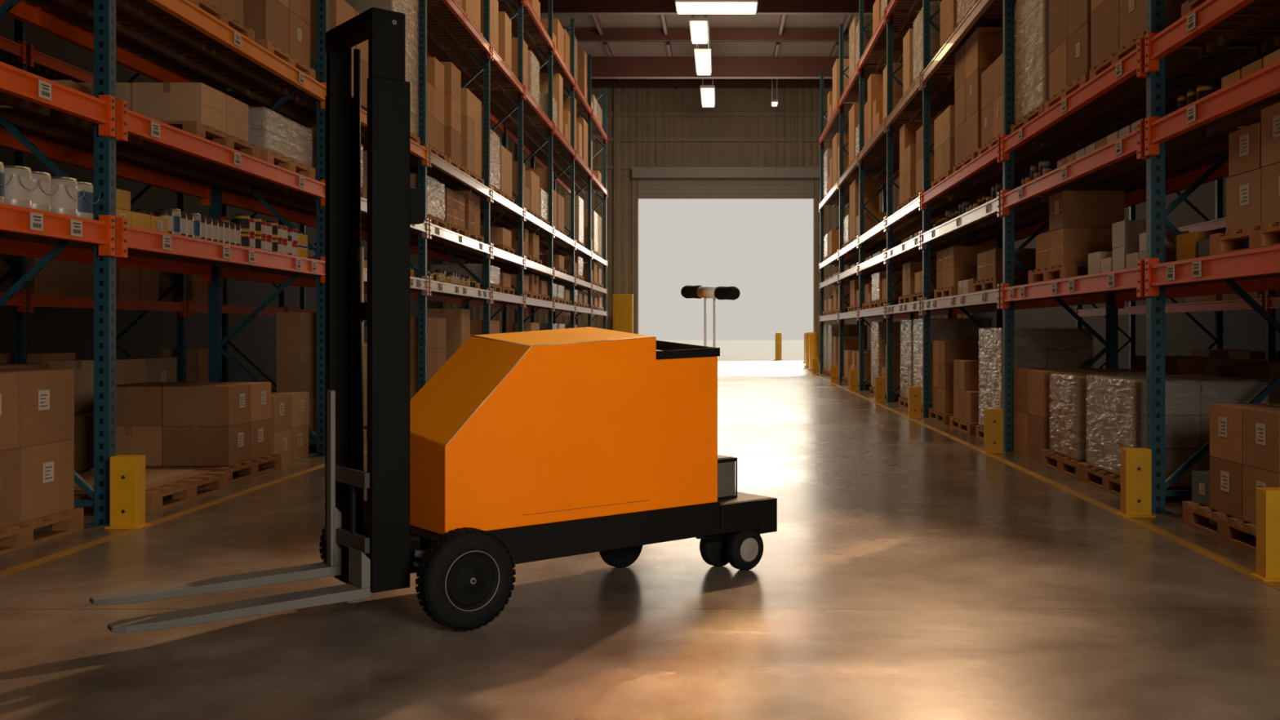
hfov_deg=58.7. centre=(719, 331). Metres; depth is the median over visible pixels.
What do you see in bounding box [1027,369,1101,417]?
cardboard box
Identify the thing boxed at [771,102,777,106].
diffuser
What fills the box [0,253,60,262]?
cardboard box
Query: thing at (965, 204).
tin
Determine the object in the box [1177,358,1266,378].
cardboard box
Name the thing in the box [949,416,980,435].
wooden pallet
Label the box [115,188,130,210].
carton
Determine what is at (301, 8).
cardboard box
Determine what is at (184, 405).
cardboard box
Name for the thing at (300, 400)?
cardboard box
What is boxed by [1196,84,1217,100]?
tin
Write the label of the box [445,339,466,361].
cardboard box
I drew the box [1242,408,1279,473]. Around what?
cardboard box
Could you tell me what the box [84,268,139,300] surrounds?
cardboard box
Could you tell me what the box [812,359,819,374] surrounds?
guard
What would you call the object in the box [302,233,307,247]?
tin
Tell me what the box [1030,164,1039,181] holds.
tin
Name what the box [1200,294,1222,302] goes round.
cardboard box
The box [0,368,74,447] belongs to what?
cardboard box
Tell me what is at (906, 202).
wooden pallet
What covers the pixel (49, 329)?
wall
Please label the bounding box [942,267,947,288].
cardboard box
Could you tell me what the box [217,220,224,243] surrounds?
bottle
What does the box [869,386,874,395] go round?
wooden pallet
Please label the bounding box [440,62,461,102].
cardboard box
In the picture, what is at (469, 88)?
wooden pallet
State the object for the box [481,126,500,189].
load
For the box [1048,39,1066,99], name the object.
cardboard box
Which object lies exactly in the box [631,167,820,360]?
door frame
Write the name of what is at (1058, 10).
cardboard box
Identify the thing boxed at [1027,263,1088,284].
wooden pallet
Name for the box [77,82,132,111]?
cardboard box
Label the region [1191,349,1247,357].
cardboard box
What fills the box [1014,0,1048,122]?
load
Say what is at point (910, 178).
cardboard box
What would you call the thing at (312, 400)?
cardboard box
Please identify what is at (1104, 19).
cardboard box
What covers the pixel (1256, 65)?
carton
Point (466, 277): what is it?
tin
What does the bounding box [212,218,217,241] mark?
bottle
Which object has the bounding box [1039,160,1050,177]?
tin
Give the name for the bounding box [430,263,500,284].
load
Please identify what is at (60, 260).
cardboard box
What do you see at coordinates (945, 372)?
cardboard box
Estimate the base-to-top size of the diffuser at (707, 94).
0.078 m
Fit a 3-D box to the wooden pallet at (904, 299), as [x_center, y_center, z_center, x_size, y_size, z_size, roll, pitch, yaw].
[3.287,-0.488,17.140,1.000,0.130,1.100,0,0,0]
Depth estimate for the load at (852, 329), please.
28.59 m
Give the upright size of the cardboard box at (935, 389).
0.301 m
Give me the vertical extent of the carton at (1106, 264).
0.121 m
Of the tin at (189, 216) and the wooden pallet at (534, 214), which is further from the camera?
the wooden pallet at (534, 214)
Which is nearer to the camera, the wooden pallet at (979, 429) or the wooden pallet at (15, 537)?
the wooden pallet at (15, 537)
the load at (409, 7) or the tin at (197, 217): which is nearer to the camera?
the tin at (197, 217)
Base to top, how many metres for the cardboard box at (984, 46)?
0.451 m
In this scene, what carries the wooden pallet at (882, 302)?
on the rack at (1166, 153)
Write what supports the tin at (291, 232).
on the tin at (295, 247)
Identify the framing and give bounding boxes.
[481,87,910,327]
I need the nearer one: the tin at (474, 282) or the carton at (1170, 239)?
the carton at (1170, 239)
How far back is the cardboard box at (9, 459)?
5.94 m
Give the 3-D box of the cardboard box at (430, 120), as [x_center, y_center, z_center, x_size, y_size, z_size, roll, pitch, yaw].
[-3.975,-2.589,14.544,0.502,0.401,0.502,0,0,0]
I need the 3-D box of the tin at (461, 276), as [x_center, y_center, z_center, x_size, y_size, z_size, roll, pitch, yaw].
[-3.785,-0.744,16.610,0.090,0.190,0.090,0,0,44]
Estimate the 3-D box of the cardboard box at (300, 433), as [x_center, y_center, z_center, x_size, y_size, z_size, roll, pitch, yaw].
[-4.024,1.000,10.206,0.504,0.301,0.402,0,0,-1]
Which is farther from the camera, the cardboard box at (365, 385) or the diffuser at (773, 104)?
the diffuser at (773, 104)
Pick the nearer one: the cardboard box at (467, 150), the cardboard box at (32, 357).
the cardboard box at (32, 357)
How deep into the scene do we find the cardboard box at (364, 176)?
12.36 m
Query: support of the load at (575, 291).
on the wooden pallet
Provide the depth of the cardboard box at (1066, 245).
9.29 m
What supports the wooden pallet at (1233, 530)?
on the floor
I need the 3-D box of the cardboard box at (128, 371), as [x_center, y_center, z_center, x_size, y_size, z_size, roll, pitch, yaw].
[-5.600,0.473,10.200,0.552,0.451,0.602,0,0,0]
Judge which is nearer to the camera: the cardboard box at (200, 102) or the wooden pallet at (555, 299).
the cardboard box at (200, 102)
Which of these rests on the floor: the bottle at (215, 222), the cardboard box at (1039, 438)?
the cardboard box at (1039, 438)
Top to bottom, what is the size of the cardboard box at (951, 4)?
0.301 m
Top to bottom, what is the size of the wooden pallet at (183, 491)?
0.130 m
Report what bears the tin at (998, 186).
on the rack at (1166, 153)
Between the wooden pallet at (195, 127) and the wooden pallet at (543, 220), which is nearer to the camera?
the wooden pallet at (195, 127)
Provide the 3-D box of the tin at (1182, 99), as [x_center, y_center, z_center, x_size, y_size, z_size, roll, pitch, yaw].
[2.877,-1.386,6.980,0.110,0.140,0.110,0,0,33]
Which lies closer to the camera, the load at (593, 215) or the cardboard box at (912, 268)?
the cardboard box at (912, 268)
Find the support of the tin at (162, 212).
on the rack at (161, 41)
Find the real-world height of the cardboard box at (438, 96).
0.401 m
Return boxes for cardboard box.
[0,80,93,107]
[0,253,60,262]
[0,258,60,295]
[0,352,75,363]
[0,363,49,368]
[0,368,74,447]
[0,372,18,450]
[0,448,19,528]
[18,439,74,523]
[47,358,145,412]
[60,260,84,264]
[60,262,84,297]
[73,412,93,471]
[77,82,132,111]
[84,262,139,270]
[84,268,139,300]
[115,357,177,382]
[115,384,182,426]
[115,426,163,466]
[125,382,206,384]
[132,82,226,132]
[139,269,158,271]
[139,270,158,301]
[162,384,250,426]
[162,422,250,466]
[190,382,271,422]
[206,0,220,8]
[220,0,243,23]
[226,94,248,141]
[243,0,288,53]
[250,418,271,459]
[257,428,292,467]
[270,394,291,431]
[271,391,308,427]
[276,0,288,8]
[276,312,315,354]
[276,354,315,396]
[288,0,310,25]
[288,9,310,67]
[291,424,308,462]
[308,396,315,439]
[310,0,355,52]
[310,39,353,95]
[355,10,368,63]
[360,58,368,103]
[361,151,367,173]
[361,173,367,195]
[364,342,367,384]
[364,384,367,426]
[409,317,436,348]
[409,348,436,380]
[409,380,428,399]
[417,57,444,95]
[417,79,434,117]
[417,111,434,146]
[426,308,470,339]
[434,88,444,124]
[434,118,444,154]
[436,317,445,348]
[436,347,445,371]
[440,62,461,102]
[443,186,453,207]
[443,204,453,224]
[444,94,461,134]
[444,127,461,165]
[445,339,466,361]
[453,190,474,213]
[453,191,458,210]
[453,208,458,226]
[456,0,462,7]
[458,193,464,213]
[458,210,464,229]
[461,115,474,147]
[461,142,474,173]
[464,210,474,232]
[902,263,906,279]
[902,280,906,295]
[904,144,915,175]
[905,171,915,199]
[906,262,936,279]
[906,278,915,295]
[915,124,933,162]
[915,156,933,192]
[915,271,919,293]
[920,269,936,292]
[933,113,942,151]
[933,145,942,179]
[933,340,938,364]
[933,363,938,387]
[933,386,938,410]
[936,250,942,271]
[936,269,942,288]
[938,340,980,364]
[938,364,954,389]
[938,387,953,413]
[940,0,946,25]
[940,17,946,46]
[942,105,955,144]
[942,137,954,174]
[942,248,947,269]
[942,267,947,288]
[946,0,958,16]
[946,8,958,38]
[947,245,995,267]
[947,266,977,286]
[953,360,980,389]
[953,388,959,417]
[954,42,965,91]
[954,120,965,165]
[955,80,965,128]
[959,360,982,391]
[959,389,964,420]
[964,391,980,422]
[965,26,1016,80]
[965,68,986,119]
[965,110,981,157]
[968,278,977,293]
[977,251,986,280]
[981,62,993,111]
[981,102,992,147]
[986,248,1035,279]
[992,91,1016,137]
[993,50,1016,101]
[1013,368,1075,413]
[1013,410,1028,457]
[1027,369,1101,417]
[1028,413,1051,462]
[1035,231,1049,269]
[1048,0,1056,6]
[1048,0,1067,53]
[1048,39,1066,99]
[1048,190,1124,231]
[1048,227,1113,266]
[1057,157,1066,168]
[1066,0,1091,38]
[1066,22,1090,85]
[1066,152,1075,163]
[1068,368,1131,369]
[1084,369,1146,374]
[1090,0,1119,68]
[1091,0,1104,11]
[1095,136,1106,149]
[1119,0,1187,48]
[1130,355,1197,370]
[1164,356,1229,374]
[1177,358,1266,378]
[1185,296,1199,302]
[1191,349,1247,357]
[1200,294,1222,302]
[1209,403,1279,463]
[1209,456,1243,519]
[1222,293,1239,300]
[1226,168,1261,231]
[1228,121,1262,177]
[1228,350,1279,361]
[1234,361,1279,404]
[1239,289,1279,299]
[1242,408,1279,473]
[1242,464,1279,524]
[1261,102,1279,167]
[1261,162,1279,224]
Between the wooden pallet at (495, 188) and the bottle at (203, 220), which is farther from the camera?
the wooden pallet at (495, 188)
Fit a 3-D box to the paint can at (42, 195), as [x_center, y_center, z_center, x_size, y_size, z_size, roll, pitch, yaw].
[-3.758,-0.760,6.200,0.180,0.220,0.182,0,0,0]
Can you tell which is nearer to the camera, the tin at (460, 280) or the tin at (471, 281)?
the tin at (460, 280)
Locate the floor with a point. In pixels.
(908, 571)
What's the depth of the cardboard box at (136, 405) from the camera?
8.59 m
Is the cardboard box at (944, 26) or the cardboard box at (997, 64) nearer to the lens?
the cardboard box at (997, 64)
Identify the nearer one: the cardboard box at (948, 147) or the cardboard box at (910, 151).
the cardboard box at (948, 147)
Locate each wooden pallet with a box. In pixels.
[0,507,83,555]
[74,471,226,513]
[90,453,281,484]
[159,120,259,158]
[188,0,254,41]
[235,149,315,179]
[248,88,367,111]
[250,174,366,199]
[254,39,315,79]
[308,429,366,445]
[409,132,420,144]
[426,46,502,59]
[426,142,447,161]
[426,213,447,229]
[447,156,466,173]
[447,222,466,236]
[454,0,466,14]
[466,13,483,35]
[466,169,484,184]
[466,230,484,243]
[469,88,531,96]
[480,283,502,293]
[480,286,514,294]
[489,184,502,195]
[493,244,514,254]
[502,60,515,76]
[502,191,514,203]
[506,124,558,129]
[514,252,531,261]
[514,289,531,297]
[514,292,541,299]
[515,204,531,213]
[531,210,541,220]
[531,256,542,265]
[541,217,549,225]
[541,294,550,301]
[552,297,558,302]
[553,266,566,274]
[558,227,565,235]
[558,297,565,304]
[565,299,571,305]
[566,272,578,278]
[576,241,584,247]
[578,302,584,307]
[584,303,589,308]
[822,368,826,375]
[826,310,848,315]
[831,309,848,314]
[835,307,848,314]
[841,241,848,248]
[841,376,848,384]
[848,237,853,244]
[848,305,853,311]
[853,304,858,311]
[862,302,870,310]
[864,63,886,65]
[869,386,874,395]
[870,300,898,308]
[879,120,922,127]
[879,298,898,306]
[884,391,894,401]
[893,10,919,12]
[897,198,911,210]
[898,85,911,102]
[898,293,933,304]
[898,397,908,409]
[911,74,950,86]
[911,186,931,201]
[911,291,933,302]
[928,408,953,424]
[931,170,953,187]
[933,285,957,298]
[935,30,954,54]
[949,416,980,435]
[953,151,977,172]
[954,1,977,31]
[971,277,1027,293]
[975,425,983,440]
[977,132,1096,155]
[1010,102,1044,133]
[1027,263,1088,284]
[1040,448,1088,480]
[1044,72,1089,111]
[1081,464,1191,499]
[1089,31,1261,79]
[1181,0,1206,17]
[1182,501,1256,552]
[1209,221,1279,255]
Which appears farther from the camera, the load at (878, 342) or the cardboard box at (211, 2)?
the load at (878, 342)
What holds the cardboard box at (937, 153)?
on the wooden pallet
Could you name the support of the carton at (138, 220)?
on the rack at (161, 41)
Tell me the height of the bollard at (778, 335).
1.150 m
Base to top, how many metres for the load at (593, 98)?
0.610 m
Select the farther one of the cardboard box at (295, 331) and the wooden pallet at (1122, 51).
the cardboard box at (295, 331)
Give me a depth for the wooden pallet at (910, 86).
17.05 m
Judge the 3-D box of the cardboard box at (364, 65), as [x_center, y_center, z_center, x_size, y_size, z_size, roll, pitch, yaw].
[-4.000,-2.614,11.906,0.552,0.451,0.602,0,0,0]
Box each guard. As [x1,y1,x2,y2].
[104,454,150,528]
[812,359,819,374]
[830,364,839,382]
[848,368,858,391]
[873,377,886,403]
[906,386,923,418]
[981,408,1005,453]
[1115,448,1155,517]
[1249,487,1279,582]
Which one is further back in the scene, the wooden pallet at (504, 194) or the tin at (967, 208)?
the wooden pallet at (504, 194)
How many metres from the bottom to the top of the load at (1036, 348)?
1.060 m
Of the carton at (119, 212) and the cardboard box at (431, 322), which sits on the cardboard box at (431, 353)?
the cardboard box at (431, 322)
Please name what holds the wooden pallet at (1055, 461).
on the floor
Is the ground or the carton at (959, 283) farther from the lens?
the ground
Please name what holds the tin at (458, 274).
on the rack at (161, 41)
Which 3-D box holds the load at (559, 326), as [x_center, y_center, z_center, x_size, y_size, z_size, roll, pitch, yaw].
[-4.175,0.410,26.680,0.924,1.210,1.024,0,0,0]
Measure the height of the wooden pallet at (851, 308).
0.130 m
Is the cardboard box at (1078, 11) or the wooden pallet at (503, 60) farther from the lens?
the wooden pallet at (503, 60)
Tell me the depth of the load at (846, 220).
25.20 m
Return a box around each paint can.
[0,161,13,203]
[4,164,39,208]
[31,171,58,212]
[51,176,84,216]
[77,181,100,219]
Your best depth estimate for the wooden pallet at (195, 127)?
8.42 m
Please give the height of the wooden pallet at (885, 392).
0.130 m
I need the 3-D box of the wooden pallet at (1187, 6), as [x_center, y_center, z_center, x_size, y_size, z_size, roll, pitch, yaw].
[3.287,-1.912,6.300,1.000,0.130,1.100,0,0,0]
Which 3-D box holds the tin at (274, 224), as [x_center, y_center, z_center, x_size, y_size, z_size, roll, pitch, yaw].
[-3.785,-0.860,9.555,0.110,0.140,0.110,0,0,17]
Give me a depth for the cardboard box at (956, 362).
13.51 m
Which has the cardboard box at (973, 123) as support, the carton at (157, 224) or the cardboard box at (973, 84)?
the cardboard box at (973, 84)
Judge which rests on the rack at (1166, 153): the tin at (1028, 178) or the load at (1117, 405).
the tin at (1028, 178)
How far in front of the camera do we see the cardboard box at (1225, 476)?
6.33 m
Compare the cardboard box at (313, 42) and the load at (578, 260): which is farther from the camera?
the load at (578, 260)
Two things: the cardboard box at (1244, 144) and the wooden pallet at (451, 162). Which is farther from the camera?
the wooden pallet at (451, 162)
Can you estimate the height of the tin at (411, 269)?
0.120 m
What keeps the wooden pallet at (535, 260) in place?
on the rack at (161, 41)
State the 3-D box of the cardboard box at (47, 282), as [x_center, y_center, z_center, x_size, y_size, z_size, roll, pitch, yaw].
[-7.930,-0.616,12.944,0.502,0.401,0.502,0,0,0]
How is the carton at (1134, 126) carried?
on the rack at (1166, 153)
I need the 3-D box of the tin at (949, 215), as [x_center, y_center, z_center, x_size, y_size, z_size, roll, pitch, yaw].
[2.877,-1.386,14.000,0.110,0.140,0.110,0,0,-35]
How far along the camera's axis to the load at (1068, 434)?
9.17 m
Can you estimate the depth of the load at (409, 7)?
13.63 m
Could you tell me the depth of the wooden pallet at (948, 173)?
14.28 m
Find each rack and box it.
[0,0,607,525]
[0,17,315,391]
[818,0,1279,513]
[1075,125,1279,368]
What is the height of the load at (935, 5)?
0.910 m
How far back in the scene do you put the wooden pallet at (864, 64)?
22.83 m
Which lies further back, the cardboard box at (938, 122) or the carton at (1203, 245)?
the cardboard box at (938, 122)
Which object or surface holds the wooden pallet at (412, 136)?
on the rack at (161, 41)
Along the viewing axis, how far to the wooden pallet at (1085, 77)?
9.12 m
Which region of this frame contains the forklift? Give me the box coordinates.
[89,7,777,632]
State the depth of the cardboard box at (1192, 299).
16.27 m
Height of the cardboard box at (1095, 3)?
0.451 m
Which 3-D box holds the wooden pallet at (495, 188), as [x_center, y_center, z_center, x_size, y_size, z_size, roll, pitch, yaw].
[-4.195,-2.322,18.640,1.000,0.130,1.100,0,0,0]
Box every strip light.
[675,0,757,13]
[688,13,708,44]
[693,14,711,75]
[700,47,715,106]
[770,79,778,106]
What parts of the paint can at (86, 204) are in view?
wire handle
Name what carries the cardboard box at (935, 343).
on the cardboard box at (935, 366)
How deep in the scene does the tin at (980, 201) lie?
12.36 m
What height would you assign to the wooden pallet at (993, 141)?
0.130 m
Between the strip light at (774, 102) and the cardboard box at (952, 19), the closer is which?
the cardboard box at (952, 19)
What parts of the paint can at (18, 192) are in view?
wire handle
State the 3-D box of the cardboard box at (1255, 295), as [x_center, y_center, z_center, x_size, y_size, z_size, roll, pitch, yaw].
[7.030,-0.616,14.544,0.502,0.401,0.502,0,0,0]
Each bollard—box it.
[773,332,782,359]
[803,332,805,361]
[804,332,809,366]
[807,332,819,369]
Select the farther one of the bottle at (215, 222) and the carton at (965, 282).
the carton at (965, 282)
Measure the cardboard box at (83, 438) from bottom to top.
0.451 m
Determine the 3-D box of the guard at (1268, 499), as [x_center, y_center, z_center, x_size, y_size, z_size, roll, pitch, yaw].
[2.600,0.940,5.280,0.200,0.420,0.140,0,0,0]
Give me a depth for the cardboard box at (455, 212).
15.99 m
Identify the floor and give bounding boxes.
[0,360,1279,719]
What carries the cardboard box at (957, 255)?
on the cardboard box at (955, 273)
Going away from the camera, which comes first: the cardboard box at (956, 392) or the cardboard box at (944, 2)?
the cardboard box at (956, 392)
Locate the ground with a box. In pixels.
[657,340,804,360]
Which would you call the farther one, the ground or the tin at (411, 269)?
the ground
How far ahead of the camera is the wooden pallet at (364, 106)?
11.56 m
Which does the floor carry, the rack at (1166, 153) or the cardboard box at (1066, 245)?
the rack at (1166, 153)
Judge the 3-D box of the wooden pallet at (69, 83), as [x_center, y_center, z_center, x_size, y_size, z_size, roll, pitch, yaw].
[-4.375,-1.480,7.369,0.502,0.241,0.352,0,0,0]
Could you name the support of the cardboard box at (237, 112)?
on the wooden pallet at (195, 127)
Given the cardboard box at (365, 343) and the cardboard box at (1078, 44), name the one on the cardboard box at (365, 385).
the cardboard box at (365, 343)
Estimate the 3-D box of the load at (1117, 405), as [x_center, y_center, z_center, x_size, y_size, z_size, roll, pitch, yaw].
[3.267,0.670,8.190,0.924,0.690,1.024,0,0,0]
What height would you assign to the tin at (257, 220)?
0.140 m
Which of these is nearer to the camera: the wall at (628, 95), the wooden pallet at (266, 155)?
the wooden pallet at (266, 155)
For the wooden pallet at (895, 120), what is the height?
0.130 m
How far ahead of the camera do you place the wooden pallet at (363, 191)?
11.75 m
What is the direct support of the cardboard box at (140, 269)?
on the cardboard box at (148, 281)
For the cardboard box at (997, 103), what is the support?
on the wooden pallet at (993, 141)
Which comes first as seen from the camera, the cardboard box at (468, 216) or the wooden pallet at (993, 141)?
the wooden pallet at (993, 141)
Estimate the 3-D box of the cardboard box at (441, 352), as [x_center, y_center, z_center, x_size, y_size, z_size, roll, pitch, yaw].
[-3.975,0.415,15.156,0.502,0.401,0.502,0,0,0]
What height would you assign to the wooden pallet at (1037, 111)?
0.130 m
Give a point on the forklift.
(522, 446)
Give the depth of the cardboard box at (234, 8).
8.69 m
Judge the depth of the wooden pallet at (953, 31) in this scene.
14.05 m
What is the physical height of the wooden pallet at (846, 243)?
0.130 m
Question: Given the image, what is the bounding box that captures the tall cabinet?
[613,293,633,333]
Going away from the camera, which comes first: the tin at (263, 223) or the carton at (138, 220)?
the carton at (138, 220)
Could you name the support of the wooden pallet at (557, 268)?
on the rack at (161, 41)
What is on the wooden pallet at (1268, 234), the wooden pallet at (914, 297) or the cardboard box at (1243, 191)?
the cardboard box at (1243, 191)
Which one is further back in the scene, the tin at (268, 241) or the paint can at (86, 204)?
the tin at (268, 241)
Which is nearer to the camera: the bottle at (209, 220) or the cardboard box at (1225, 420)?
the cardboard box at (1225, 420)
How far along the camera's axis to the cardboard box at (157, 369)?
10.82 m
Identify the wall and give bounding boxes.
[0,14,443,382]
[443,87,972,360]
[972,125,1279,368]
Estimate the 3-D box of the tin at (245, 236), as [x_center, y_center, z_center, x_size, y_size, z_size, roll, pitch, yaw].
[-3.785,-0.719,8.980,0.110,0.140,0.110,0,0,-20]
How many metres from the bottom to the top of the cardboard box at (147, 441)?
0.301 m
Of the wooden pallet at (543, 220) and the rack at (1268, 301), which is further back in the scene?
the wooden pallet at (543, 220)
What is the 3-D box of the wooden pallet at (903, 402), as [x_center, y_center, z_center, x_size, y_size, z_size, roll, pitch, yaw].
[3.287,1.084,17.140,1.000,0.130,1.100,0,0,0]
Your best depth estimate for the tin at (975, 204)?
12.56 m
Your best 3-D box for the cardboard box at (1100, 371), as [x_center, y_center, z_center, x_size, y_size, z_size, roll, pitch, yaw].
[3.579,0.548,10.110,0.502,0.401,0.502,0,0,0]
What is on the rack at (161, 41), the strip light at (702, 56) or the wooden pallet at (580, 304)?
the wooden pallet at (580, 304)
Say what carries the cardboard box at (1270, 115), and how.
on the cardboard box at (1270, 175)
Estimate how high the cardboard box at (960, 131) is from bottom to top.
0.451 m
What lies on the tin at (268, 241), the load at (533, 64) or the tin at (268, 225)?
the tin at (268, 225)
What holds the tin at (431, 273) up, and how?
on the rack at (161, 41)
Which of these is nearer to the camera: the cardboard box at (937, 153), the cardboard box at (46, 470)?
the cardboard box at (46, 470)
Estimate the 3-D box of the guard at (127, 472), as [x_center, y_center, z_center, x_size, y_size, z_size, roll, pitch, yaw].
[-3.490,0.940,6.680,0.200,0.420,0.140,0,0,0]
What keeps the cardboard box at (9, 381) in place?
on the cardboard box at (9, 459)
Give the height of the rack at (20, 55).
6.500 m
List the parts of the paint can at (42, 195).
wire handle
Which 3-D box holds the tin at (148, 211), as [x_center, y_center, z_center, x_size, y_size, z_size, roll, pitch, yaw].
[-3.935,-0.744,7.740,0.090,0.190,0.090,0,0,-25]
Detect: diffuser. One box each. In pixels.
[690,21,707,44]
[695,52,711,75]
[701,88,714,106]
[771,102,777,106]
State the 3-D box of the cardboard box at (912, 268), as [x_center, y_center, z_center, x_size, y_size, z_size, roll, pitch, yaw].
[3.067,-0.917,16.959,0.502,0.241,0.352,0,0,0]
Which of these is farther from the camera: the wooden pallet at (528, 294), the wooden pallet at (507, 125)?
the wooden pallet at (507, 125)
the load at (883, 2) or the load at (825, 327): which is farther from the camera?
the load at (825, 327)
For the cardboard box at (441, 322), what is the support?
on the cardboard box
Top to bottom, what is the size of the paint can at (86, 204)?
0.220 m
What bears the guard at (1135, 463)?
on the floor
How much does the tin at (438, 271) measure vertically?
0.190 m
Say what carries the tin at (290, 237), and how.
on the rack at (161, 41)
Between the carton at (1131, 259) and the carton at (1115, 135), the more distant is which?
the carton at (1115, 135)
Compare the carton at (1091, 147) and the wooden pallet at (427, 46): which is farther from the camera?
the wooden pallet at (427, 46)
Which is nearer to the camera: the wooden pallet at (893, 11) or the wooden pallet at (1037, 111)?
the wooden pallet at (1037, 111)
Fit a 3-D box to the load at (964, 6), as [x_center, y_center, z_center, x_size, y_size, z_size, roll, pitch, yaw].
[3.267,-4.216,12.930,0.924,1.210,1.024,0,0,0]
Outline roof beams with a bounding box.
[537,0,875,88]
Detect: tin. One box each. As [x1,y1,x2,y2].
[136,208,151,215]
[151,209,158,216]
[158,208,173,233]
[167,208,181,235]
[181,211,186,235]
[186,213,193,237]
[191,213,200,238]
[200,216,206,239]
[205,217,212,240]
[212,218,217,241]
[216,216,230,222]
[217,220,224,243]
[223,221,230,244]
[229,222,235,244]
[235,213,249,232]
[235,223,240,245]
[240,231,249,247]
[249,217,254,235]
[249,217,261,235]
[249,234,254,248]
[254,234,261,249]
[261,221,266,237]
[261,236,266,250]
[266,221,278,238]
[266,222,271,238]
[266,238,271,251]
[271,238,278,253]
[277,225,282,240]
[278,240,282,253]
[282,226,288,241]
[282,241,288,254]
[287,235,292,255]
[288,228,297,244]
[292,243,297,256]
[297,231,302,245]
[297,245,302,257]
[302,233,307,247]
[302,246,307,257]
[364,258,367,268]
[410,268,413,276]
[430,271,436,280]
[430,272,433,280]
[435,269,442,282]
[436,274,439,281]
[442,270,444,282]
[444,275,448,283]
[447,271,453,284]
[448,276,452,284]
[453,272,457,284]
[457,273,459,284]
[459,274,464,285]
[459,279,462,285]
[464,275,470,287]
[464,280,467,286]
[470,280,473,287]
[472,280,475,288]
[938,218,942,225]
[942,217,945,223]
[945,210,953,222]
[948,213,951,220]
[951,212,955,218]
[955,210,959,217]
[959,203,962,215]
[962,201,971,213]
[965,206,969,212]
[969,204,973,210]
[973,202,977,208]
[977,198,982,206]
[982,195,986,204]
[986,195,991,202]
[991,186,995,199]
[995,183,1002,197]
[1021,177,1025,185]
[1025,175,1030,183]
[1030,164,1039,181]
[1034,171,1039,178]
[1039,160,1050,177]
[1042,166,1055,175]
[1177,93,1186,109]
[1186,88,1196,105]
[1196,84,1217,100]
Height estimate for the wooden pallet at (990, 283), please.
0.130 m
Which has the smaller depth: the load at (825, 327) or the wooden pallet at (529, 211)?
the wooden pallet at (529, 211)
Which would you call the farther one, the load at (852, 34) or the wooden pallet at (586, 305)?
the wooden pallet at (586, 305)
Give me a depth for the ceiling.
36.74 m
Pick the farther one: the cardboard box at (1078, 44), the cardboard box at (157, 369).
the cardboard box at (157, 369)
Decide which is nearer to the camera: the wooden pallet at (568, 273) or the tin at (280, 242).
the tin at (280, 242)
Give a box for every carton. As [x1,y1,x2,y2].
[74,469,210,491]
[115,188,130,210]
[115,208,130,226]
[130,211,150,229]
[150,215,168,232]
[957,280,962,294]
[962,279,968,293]
[1075,147,1085,159]
[1085,142,1095,154]
[1088,251,1112,274]
[1100,257,1112,272]
[1106,130,1119,143]
[1111,219,1167,248]
[1112,245,1139,271]
[1119,124,1131,137]
[1125,252,1138,268]
[1131,117,1145,132]
[1138,249,1176,262]
[1139,231,1189,251]
[1176,231,1226,261]
[1191,471,1209,506]
[1198,238,1248,257]
[1221,69,1241,88]
[1241,57,1262,78]
[1262,48,1279,67]
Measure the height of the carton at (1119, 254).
0.181 m
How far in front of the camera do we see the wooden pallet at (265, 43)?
9.69 m
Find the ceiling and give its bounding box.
[540,14,858,56]
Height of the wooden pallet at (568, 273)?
0.130 m
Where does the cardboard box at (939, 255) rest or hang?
on the cardboard box at (939, 273)
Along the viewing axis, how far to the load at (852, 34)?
23.96 m
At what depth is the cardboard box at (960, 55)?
13.28 m
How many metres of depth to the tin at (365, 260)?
11.97 m
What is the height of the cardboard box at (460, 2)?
0.301 m
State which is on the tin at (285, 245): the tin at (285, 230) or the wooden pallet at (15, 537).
the tin at (285, 230)
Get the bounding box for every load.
[248,106,311,167]
[295,128,363,188]
[344,0,418,137]
[409,173,444,220]
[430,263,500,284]
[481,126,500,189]
[528,50,539,104]
[538,93,557,126]
[539,187,548,220]
[539,323,557,330]
[552,283,557,297]
[555,323,564,328]
[556,284,564,298]
[561,195,583,243]
[561,255,582,276]
[563,288,577,302]
[566,30,577,84]
[582,209,597,252]
[591,94,597,119]
[597,103,602,126]
[822,324,858,370]
[823,148,832,197]
[823,233,828,257]
[827,324,867,371]
[843,214,849,244]
[848,16,858,79]
[855,13,872,66]
[855,125,858,155]
[871,271,902,302]
[871,320,919,386]
[880,0,932,17]
[900,318,970,399]
[912,0,941,82]
[912,317,992,406]
[956,0,978,25]
[978,327,1093,426]
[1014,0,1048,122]
[1049,372,1171,460]
[1086,374,1269,481]
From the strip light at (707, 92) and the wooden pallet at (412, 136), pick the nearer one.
the wooden pallet at (412, 136)
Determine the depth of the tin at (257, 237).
9.18 m
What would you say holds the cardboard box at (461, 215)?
on the wooden pallet at (451, 227)
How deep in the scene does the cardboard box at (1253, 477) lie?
6.01 m
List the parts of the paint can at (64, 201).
wire handle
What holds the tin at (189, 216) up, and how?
on the rack at (161, 41)
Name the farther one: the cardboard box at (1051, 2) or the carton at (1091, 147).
the cardboard box at (1051, 2)
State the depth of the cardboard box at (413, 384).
14.39 m

